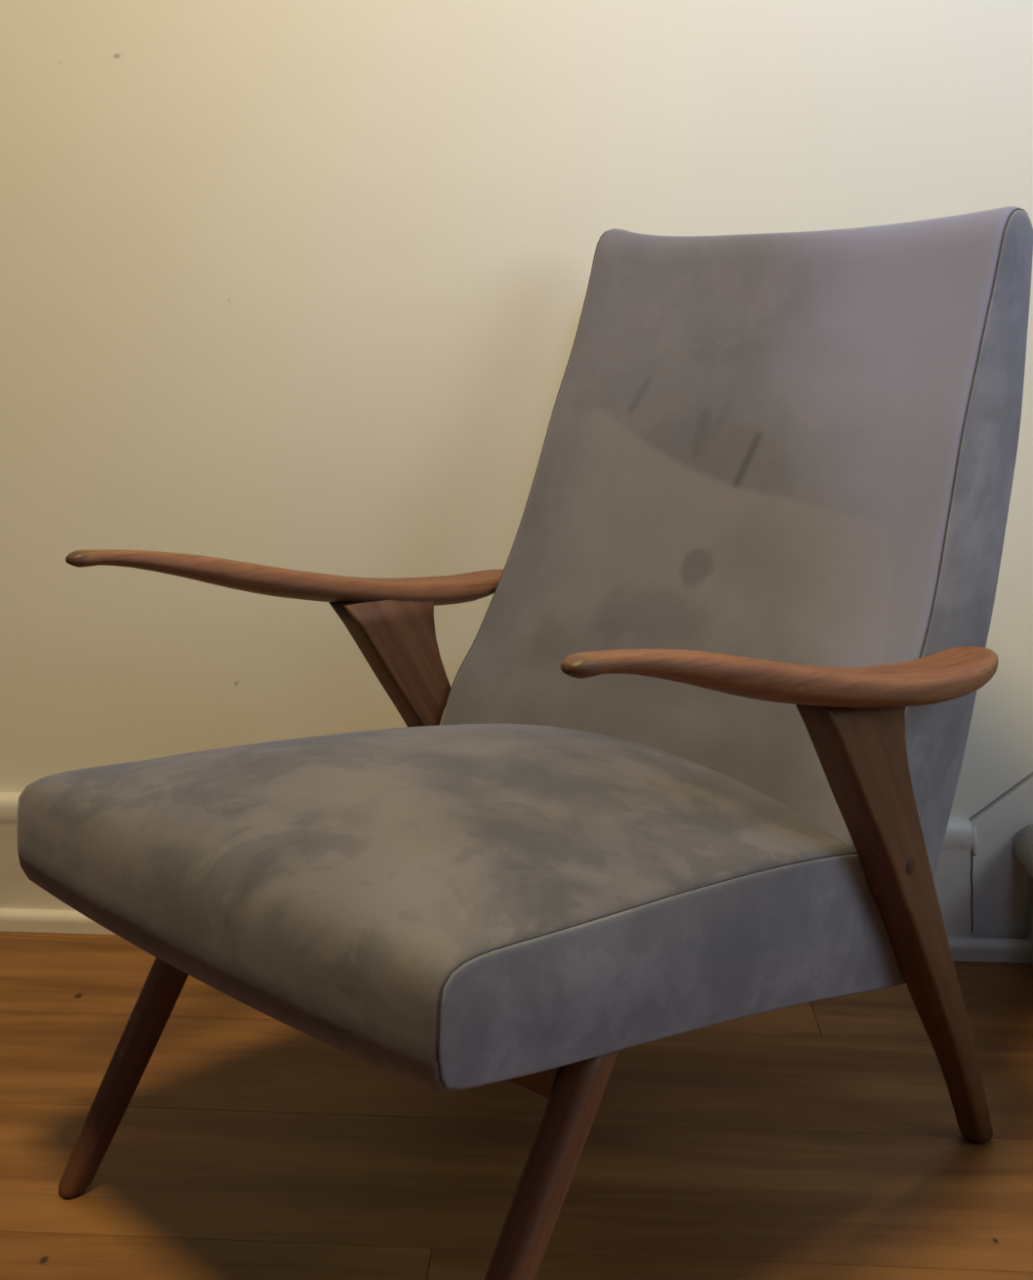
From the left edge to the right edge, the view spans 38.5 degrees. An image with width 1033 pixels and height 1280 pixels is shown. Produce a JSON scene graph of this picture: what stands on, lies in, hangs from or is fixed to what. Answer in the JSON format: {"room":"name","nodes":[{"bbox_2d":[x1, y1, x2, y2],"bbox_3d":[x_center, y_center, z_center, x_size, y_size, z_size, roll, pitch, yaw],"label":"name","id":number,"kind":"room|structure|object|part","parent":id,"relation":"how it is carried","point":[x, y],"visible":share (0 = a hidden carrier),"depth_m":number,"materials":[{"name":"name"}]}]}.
{"room":"living room","nodes":[
{"label":"living room","id":0,"kind":"room"},
{"bbox_2d":[0,0,1032,819],"bbox_3d":[0.544,-0.828,1.716,4.300,2.520,0.120,1,12,3],"label":"wall","id":1,"kind":"structure","parent":0,"point":[298,285],"depth_m":1.77,"materials":[{"name":"beige paint"}]},
{"bbox_2d":[0,791,973,937],"bbox_3d":[-0.520,0.289,1.922,2.204,0.175,0.025,1,12,3],"label":"baseboard","id":2,"kind":"structure","parent":1,"relation":"attached to","point":[953,876],"depth_m":1.88,"materials":[{"name":"white paint"}]},
{"bbox_2d":[0,907,1031,963],"bbox_3d":[0.524,0.391,1.877,4.300,0.026,0.018,1,12,2],"label":"trim","id":3,"kind":"structure","parent":1,"relation":"attached to","point":[15,920],"depth_m":1.92,"materials":[{"name":"white paint"}]},
{"bbox_2d":[969,772,1032,938],"bbox_3d":[1.179,-0.179,1.746,1.207,1.205,0.021,1,12,2],"label":"trim","id":4,"kind":"structure","parent":1,"relation":"attached to","point":[1001,886],"depth_m":1.88,"materials":[{"name":"white paint"}]},
{"bbox_2d":[0,931,1032,1279],"bbox_3d":[0.460,0.700,0.561,4.300,0.050,2.861,1,12,3],"label":"floor","id":5,"kind":"structure","parent":0,"point":[822,1140],"depth_m":1.43,"materials":[{"name":"brown wood"}]},
{"bbox_2d":[16,206,1032,1279],"bbox_3d":[0.028,0.054,1.344,0.674,0.889,0.789,12,16,43],"label":"armchair","id":6,"kind":"object","parent":5,"relation":"on","point":[693,759],"visible":1,"depth_m":1.31,"materials":[{"name":"grey fabric"}]},
{"bbox_3d":[-0.339,0.357,1.374,0.033,0.275,0.193,12,16,43],"label":"leg","id":7,"kind":"part","parent":6,"relation":"part of","materials":[{"name":"brown wood"}]},
{"bbox_3d":[-0.207,-0.066,1.512,0.071,0.102,0.554,12,16,43],"label":"armrest","id":8,"kind":"part","parent":6,"relation":"part of","materials":[{"name":"brown wood"}]},
{"bbox_3d":[-0.072,0.182,1.690,0.041,0.496,0.342,12,16,43],"label":"leg","id":9,"kind":"part","parent":6,"relation":"part of","materials":[{"name":"brown wood"}]},
{"bbox_2d":[16,723,905,1090],"bbox_3d":[-0.035,0.205,1.316,0.533,0.245,0.623,12,16,43],"label":"seat cushion","id":10,"kind":"object","parent":6,"relation":"on","point":[435,906],"depth_m":1.11,"materials":[{"name":"grey fabric"}]},
{"bbox_3d":[-0.129,0.276,1.226,0.456,0.042,0.028,12,16,43],"label":"cross rail","id":11,"kind":"part","parent":6,"relation":"part of","materials":[{"name":"brown wood"}]},
{"bbox_3d":[0.005,0.428,1.049,0.033,0.275,0.193,12,16,43],"label":"leg","id":12,"kind":"part","parent":6,"relation":"part of","materials":[{"name":"brown wood"}]},
{"bbox_3d":[0.163,0.260,1.141,0.007,0.197,0.603,12,16,43],"label":"panel","id":13,"kind":"part","parent":6,"relation":"part of","materials":[{"name":"grey fabric"}]},
{"bbox_3d":[0.191,-0.098,1.483,0.523,0.643,0.325,12,16,43],"label":"backrest","id":14,"kind":"part","parent":6,"relation":"part of","materials":[{"name":"grey fabric"}]},
{"bbox_3d":[0.225,0.024,1.103,0.071,0.102,0.554,12,16,43],"label":"armrest","id":15,"kind":"part","parent":6,"relation":"part of","materials":[{"name":"brown wood"}]},
{"bbox_3d":[0.342,0.268,1.299,0.041,0.496,0.342,12,16,43],"label":"leg","id":16,"kind":"part","parent":6,"relation":"part of","materials":[{"name":"brown wood"}]},
{"bbox_3d":[0.382,-0.061,1.313,0.021,0.636,0.301,10,15,39],"label":"panel","id":17,"kind":"part","parent":6,"relation":"part of","materials":[{"name":"grey fabric"}]},
{"bbox_2d":[1013,823,1032,965],"bbox_3d":[1.036,0.136,1.448,0.850,0.712,0.736,1,12,3],"label":"staircase","id":18,"kind":"structure","parent":5,"relation":"on","point":[1024,841],"depth_m":1.84,"materials":[{"name":"carpet"}]}
]}

